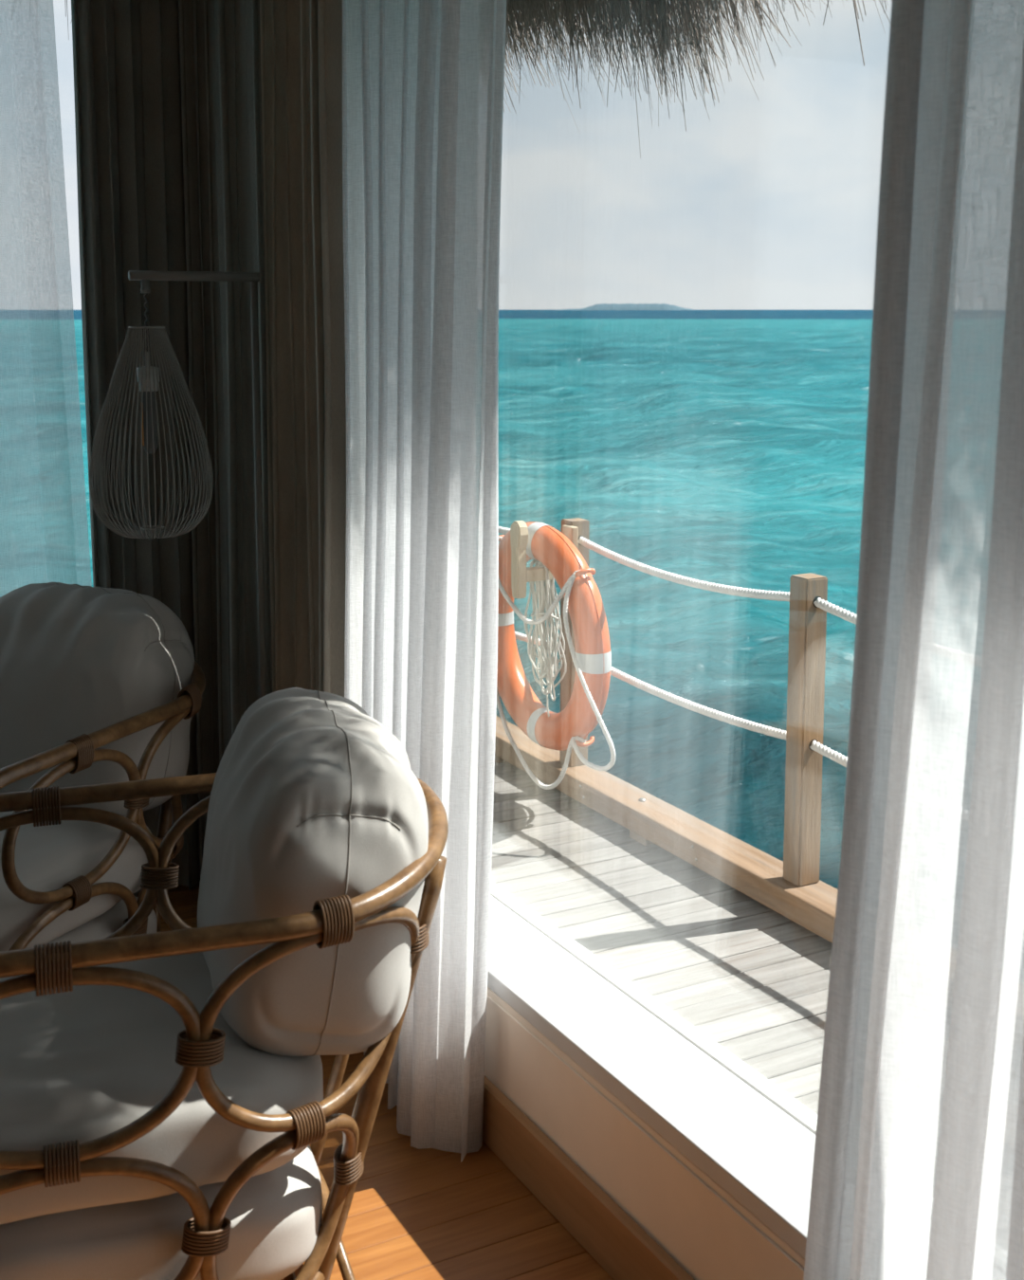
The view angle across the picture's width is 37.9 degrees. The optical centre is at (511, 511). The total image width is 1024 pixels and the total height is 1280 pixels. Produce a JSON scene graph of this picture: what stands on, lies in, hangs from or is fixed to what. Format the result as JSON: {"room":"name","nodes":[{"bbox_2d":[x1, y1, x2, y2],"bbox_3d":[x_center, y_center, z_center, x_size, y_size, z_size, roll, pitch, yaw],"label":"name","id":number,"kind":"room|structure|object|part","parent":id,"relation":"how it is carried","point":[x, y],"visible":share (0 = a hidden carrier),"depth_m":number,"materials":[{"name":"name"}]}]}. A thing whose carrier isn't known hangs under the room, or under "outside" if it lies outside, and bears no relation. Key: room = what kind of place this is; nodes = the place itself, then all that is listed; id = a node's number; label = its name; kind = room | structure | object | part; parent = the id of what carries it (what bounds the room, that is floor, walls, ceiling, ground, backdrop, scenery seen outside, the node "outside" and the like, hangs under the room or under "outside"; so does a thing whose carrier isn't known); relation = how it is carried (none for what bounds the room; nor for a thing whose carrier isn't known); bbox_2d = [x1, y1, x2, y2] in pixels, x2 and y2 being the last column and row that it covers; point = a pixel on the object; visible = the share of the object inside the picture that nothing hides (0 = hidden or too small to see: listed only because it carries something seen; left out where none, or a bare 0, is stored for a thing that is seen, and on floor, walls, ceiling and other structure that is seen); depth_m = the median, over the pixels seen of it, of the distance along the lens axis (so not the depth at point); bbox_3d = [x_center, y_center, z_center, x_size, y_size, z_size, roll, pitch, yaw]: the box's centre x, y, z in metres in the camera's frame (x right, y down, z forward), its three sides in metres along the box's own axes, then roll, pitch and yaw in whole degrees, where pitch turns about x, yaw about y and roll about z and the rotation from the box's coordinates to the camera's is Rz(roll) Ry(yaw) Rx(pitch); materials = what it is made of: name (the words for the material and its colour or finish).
{"room":"overwater bungalow room","nodes":[
{"label":"overwater bungalow room","id":0,"kind":"room"},
{"bbox_2d":[259,0,346,696],"bbox_3d":[-0.422,-0.167,3.141,0.090,2.574,0.444,-4,9,-28],"label":"wooden post","id":1,"kind":"object","parent":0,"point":[301,40],"visible":0.62,"depth_m":3.09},
{"bbox_2d":[137,880,613,1279],"bbox_3d":[-1.324,1.517,0.573,4.417,0.060,5.900,-4,9,-28],"label":"floor","id":2,"kind":"structure","parent":0,"point":[414,1214],"depth_m":2.57,"materials":[{"name":"brown wood"}]},
{"bbox_2d":[0,582,205,951],"bbox_3d":[-1.104,0.653,3.228,0.724,0.921,0.938,3,8,23],"label":"armchair","id":3,"kind":"object","parent":2,"relation":"on","point":[99,685],"visible":0.79,"depth_m":3.24,"materials":[{"name":"fabric"}]},
{"bbox_2d":[0,808,151,951],"bbox_3d":[-1.144,0.764,3.146,0.589,0.204,0.706,3,8,23],"label":"seat cushion","id":4,"kind":"object","parent":3,"relation":"on","point":[48,857],"depth_m":3.07,"materials":[{"name":"fabric"}]},
{"bbox_2d":[0,582,194,816],"bbox_3d":[-1.003,0.427,3.428,0.545,0.527,0.329,3,8,23],"label":"cushion","id":5,"kind":"object","parent":3,"relation":"on","point":[76,660],"depth_m":3.28,"materials":[{"name":"fabric"}]},
{"bbox_2d":[45,896,156,946],"bbox_3d":[-1.141,0.941,3.181,0.576,0.196,0.661,3,8,23],"label":"cushion","id":6,"kind":"object","parent":3,"relation":"on","point":[100,926],"depth_m":3.16,"materials":[{"name":"fabric"}]},
{"bbox_3d":[-1.104,0.735,3.239,0.716,0.756,0.938,3,8,23],"label":"rail","id":7,"kind":"part","parent":3,"relation":"part of","materials":[{"name":"wood"}]},
{"bbox_3d":[-0.802,0.726,3.451,0.035,0.706,0.242,3,8,20],"label":"leg","id":8,"kind":"part","parent":3,"relation":"part of","materials":[{"name":"wood"}]},
{"bbox_2d":[89,270,267,697],"bbox_3d":[-0.713,0.279,3.401,0.459,1.632,0.267,-4,9,-28],"label":"floor lamp","id":9,"kind":"object","parent":2,"relation":"on","point":[148,375],"visible":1,"depth_m":3.27,"materials":[{"name":"metal"}]},
{"bbox_3d":[-0.798,-0.412,3.260,0.010,0.137,0.010,-4,9,-28],"label":"cord","id":10,"kind":"part","parent":9,"relation":"part of","materials":[{"name":"black"}]},
{"bbox_2d":[136,351,159,391],"bbox_3d":[-0.798,-0.308,3.275,0.048,0.086,0.048,-4,9,-28],"label":"socket","id":11,"kind":"object","parent":9,"relation":"attached to","point":[151,367],"depth_m":3.26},
{"bbox_3d":[-0.798,-0.197,3.290,0.032,0.138,0.032,-4,9,-28],"label":"bulb","id":12,"kind":"part","parent":9,"relation":"part of","materials":[{"name":"glass"}]},
{"bbox_3d":[-0.700,-0.521,3.299,0.292,0.021,0.020,-4,9,-28],"label":"arm","id":13,"kind":"part","parent":9,"relation":"part of","materials":[{"name":"metal"}]},
{"bbox_2d":[0,687,448,1279],"bbox_3d":[-0.571,0.770,2.372,0.938,0.921,0.724,-2,8,-18],"label":"armchair","id":14,"kind":"object","parent":2,"relation":"on","point":[163,1105],"visible":1,"depth_m":2.18,"materials":[{"name":"fabric"}]},
{"bbox_2d":[0,1145,322,1279],"bbox_3d":[-0.659,1.050,2.382,0.661,0.196,0.576,-2,8,-18],"label":"cushion","id":15,"kind":"object","parent":14,"relation":"on","point":[276,1217],"depth_m":2.15,"materials":[{"name":"fabric"}]},
{"bbox_2d":[0,951,323,1225],"bbox_3d":[-0.670,0.871,2.353,0.706,0.204,0.589,-2,8,-18],"label":"seat cushion","id":16,"kind":"object","parent":14,"relation":"on","point":[82,1064],"depth_m":2.16,"materials":[{"name":"fabric"}]},
{"bbox_3d":[-0.571,0.852,2.383,0.938,0.756,0.716,-2,8,-18],"label":"rail","id":17,"kind":"part","parent":14,"relation":"part of","materials":[{"name":"wicker"}]},
{"bbox_2d":[197,687,428,1056],"bbox_3d":[-0.333,0.564,2.421,0.329,0.527,0.545,-2,8,-18],"label":"cushion","id":18,"kind":"object","parent":14,"relation":"on","point":[312,798],"depth_m":2.20,"materials":[{"name":"fabric"}]},
{"bbox_3d":[-0.213,0.882,2.301,0.242,0.706,0.035,-3,8,-21],"label":"leg","id":19,"kind":"part","parent":14,"relation":"part of","materials":[{"name":"wicker"}]},
{"bbox_2d":[65,0,892,158],"bbox_3d":[-1.288,-1.125,0.991,5.226,1.336,5.998,-4,9,-28],"label":"thatched roof","id":20,"kind":"structure","parent":0,"point":[526,12],"depth_m":3.11,"materials":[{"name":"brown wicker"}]},
{"bbox_2d":[496,521,616,789],"bbox_3d":[0.116,0.468,4.794,0.174,0.858,0.884,-4,9,-26],"label":"life ring","id":21,"kind":"object","parent":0,"point":[568,729],"visible":0.79,"depth_m":4.66,"materials":[{"name":"orange plastic"}]},
{"bbox_2d":[523,559,566,717],"bbox_3d":[0.105,0.412,4.830,0.092,0.519,0.196,-4,9,-28],"label":"rope","id":22,"kind":"object","parent":21,"relation":"on","point":[548,665],"visible":0.77,"depth_m":4.80,"materials":[{"name":"white fabric"}]},
{"bbox_2d":[484,987,804,1279],"bbox_3d":[0.668,1.207,1.711,0.200,0.347,6.060,-4,9,-28],"label":"wall","id":23,"kind":"structure","parent":0,"point":[706,1239],"depth_m":2.37,"materials":[{"name":"paint"}]},
{"bbox_2d":[482,1076,694,1279],"bbox_3d":[0.610,1.287,1.598,0.020,0.119,5.900,-4,9,-28],"label":"baseboard","id":24,"kind":"structure","parent":23,"relation":"attached to","point":[616,1242],"depth_m":2.51,"materials":[{"name":"brown wood"}]},
{"bbox_2d":[486,994,804,1275],"bbox_3d":[0.617,1.069,1.572,0.004,0.008,5.900,-4,9,-28],"label":"trim","id":25,"kind":"structure","parent":23,"relation":"attached to","point":[671,1157],"depth_m":2.29,"materials":[{"name":"paint"}]},
{"bbox_2d":[487,880,817,1258],"bbox_3d":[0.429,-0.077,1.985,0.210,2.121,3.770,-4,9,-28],"label":"window sill","id":26,"kind":"structure","parent":23,"relation":"in","point":[752,1138],"depth_m":2.42,"materials":[{"name":"paint"}]},
{"bbox_3d":[0.506,0.950,2.167,0.034,0.036,3.770,-4,9,-28],"label":"frame","id":27,"kind":"part","parent":26,"relation":"part of","materials":[{"name":"paint"}]},
{"bbox_3d":[-1.307,-1.160,0.219,4.777,0.100,6.220,-4,9,-28],"label":"ceiling","id":28,"kind":"structure","parent":0,"visible":0},
{"bbox_3d":[0.542,-1.224,1.208,0.130,0.040,5.880,-4,9,-28],"label":"trim","id":29,"kind":"structure","parent":28,"relation":"attached to","visible":0},
{"bbox_2d":[71,0,272,896],"bbox_3d":[-0.705,-0.238,3.659,0.765,2.574,0.283,6,10,37],"label":"drape","id":30,"kind":"object","parent":29,"relation":"hanging from","point":[168,93],"visible":0.44,"depth_m":3.75,"materials":[{"name":"fabric"}]},
{"bbox_2d":[342,0,506,1162],"bbox_3d":[-0.169,-0.107,2.696,0.133,2.574,0.671,-4,9,-28],"label":"sheer curtain","id":31,"kind":"object","parent":29,"relation":"hanging from","point":[423,81],"visible":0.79,"depth_m":2.64,"materials":[{"name":"white fabric"}]},
{"bbox_2d":[804,0,1023,1279],"bbox_3d":[0.562,0.077,1.343,0.122,2.574,0.823,-4,9,-28],"label":"sheer curtain","id":32,"kind":"object","parent":29,"relation":"hanging from","point":[918,1165],"visible":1,"depth_m":1.54,"materials":[{"name":"white fabric"}]},
{"bbox_3d":[-2.740,-1.418,2.637,4.250,0.040,0.180,-4,9,-28],"label":"trim","id":33,"kind":"structure","parent":28,"relation":"attached to","visible":0},
{"bbox_2d":[0,0,91,597],"bbox_3d":[-2.106,-0.164,3.114,2.452,2.574,0.060,-4,9,-28],"label":"sheer curtain","id":34,"kind":"object","parent":33,"relation":"hanging from","point":[37,312],"visible":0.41,"depth_m":3.59,"materials":[{"name":"white fabric"}]},
{"label":"outside","id":35,"kind":"structure","parent":0,"visible":0},
{"bbox_2d":[5,310,873,889],"bbox_3d":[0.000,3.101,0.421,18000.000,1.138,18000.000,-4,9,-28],"label":"sea","id":36,"kind":"structure","parent":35,"point":[727,448],"depth_m":25.41,"materials":[{"name":"liquid"}]},
{"bbox_2d":[557,303,692,310],"bbox_3d":[344.180,-623.556,4538.764,445.841,21.400,380.076,-4,9,-28],"label":"island","id":37,"kind":"object","parent":36,"relation":"on","point":[602,306],"visible":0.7,"depth_m":4456.23,"materials":[{"name":"grey"}]},
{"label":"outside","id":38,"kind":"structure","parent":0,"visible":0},
{"bbox_2d":[491,761,832,1115],"bbox_3d":[0.272,1.159,3.941,1.193,0.161,8.136,-4,9,-28],"label":"deck","id":39,"kind":"object","parent":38,"point":[753,979],"visible":0.06,"depth_m":3.89,"materials":[{"name":"grey wood"}]},
{"bbox_2d":[494,715,837,943],"bbox_3d":[0.575,0.981,4.285,0.133,0.104,8.290,-4,9,-28],"label":"beam","id":40,"kind":"structure","parent":39,"relation":"on","point":[649,819],"depth_m":4.35,"materials":[{"name":"brown wood"}]},
{"bbox_2d":[559,517,589,767],"bbox_3d":[0.206,0.432,4.933,0.071,0.821,0.072,-4,9,-28],"label":"railing post","id":41,"kind":"object","parent":40,"relation":"on","point":[567,683],"visible":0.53,"depth_m":4.91,"materials":[{"name":"brown wood"}]},
{"bbox_2d":[498,526,510,534],"bbox_3d":[-0.074,0.037,5.402,0.027,0.066,1.117,-4,9,-28],"label":"rope","id":42,"kind":"object","parent":41,"relation":"attached to","point":[502,530],"visible":0.09,"depth_m":5.31,"materials":[{"name":"white fabric"}]},
{"bbox_2d":[514,631,560,651],"bbox_3d":[-0.074,0.405,5.452,0.027,0.052,1.116,-4,9,-28],"label":"rope","id":43,"kind":"object","parent":41,"relation":"attached to","point":[520,636],"visible":0.12,"depth_m":5.22,"materials":[{"name":"white fabric"}]},
{"bbox_2d":[510,520,578,598],"bbox_3d":[0.103,0.146,4.791,0.229,0.250,0.068,-5,9,-31],"label":"hook","id":44,"kind":"object","parent":41,"relation":"attached to","point":[521,574],"visible":0.72,"depth_m":4.74,"materials":[{"name":"brown wood"}]},
{"bbox_3d":[0.119,0.195,4.803,0.194,0.041,0.040,-4,9,-28],"label":"arm","id":45,"kind":"part","parent":44,"relation":"part of","materials":[{"name":"brown wood"}]},
{"bbox_3d":[0.188,0.154,4.846,0.026,0.220,0.064,-4,9,-28],"label":"plate","id":46,"kind":"part","parent":44,"relation":"part of","materials":[{"name":"brown wood"}]},
{"bbox_2d":[610,666,786,740],"bbox_3d":[0.486,0.544,4.426,0.027,0.052,1.116,-4,9,-28],"label":"rope","id":47,"kind":"object","parent":41,"relation":"attached to","point":[757,727],"visible":0.79,"depth_m":4.30,"materials":[{"name":"white fabric"}]},
{"bbox_2d":[783,572,827,886],"bbox_3d":[0.766,0.572,3.908,0.071,0.821,0.072,-4,9,-28],"label":"railing post","id":48,"kind":"object","parent":40,"relation":"on","point":[807,622],"visible":1,"depth_m":3.88,"materials":[{"name":"brown wood"}]},
{"bbox_2d":[578,536,789,601],"bbox_3d":[0.486,0.177,4.376,0.027,0.066,1.116,-4,9,-28],"label":"rope","id":49,"kind":"object","parent":48,"relation":"attached to","point":[779,595],"visible":0.97,"depth_m":4.33,"materials":[{"name":"white fabric"}]},
{"bbox_2d":[809,740,847,767],"bbox_3d":[1.047,0.684,3.400,0.027,0.052,1.116,-4,9,-28],"label":"rope","id":50,"kind":"object","parent":48,"relation":"attached to","point":[834,756],"visible":0.16,"depth_m":3.81,"materials":[{"name":"white fabric"}]},
{"bbox_2d":[813,597,856,624],"bbox_3d":[1.047,0.316,3.350,0.027,0.066,1.117,-4,9,-28],"label":"rope","id":51,"kind":"object","parent":48,"relation":"attached to","point":[845,614],"visible":0.26,"depth_m":3.75,"materials":[{"name":"white fabric"}]}
]}

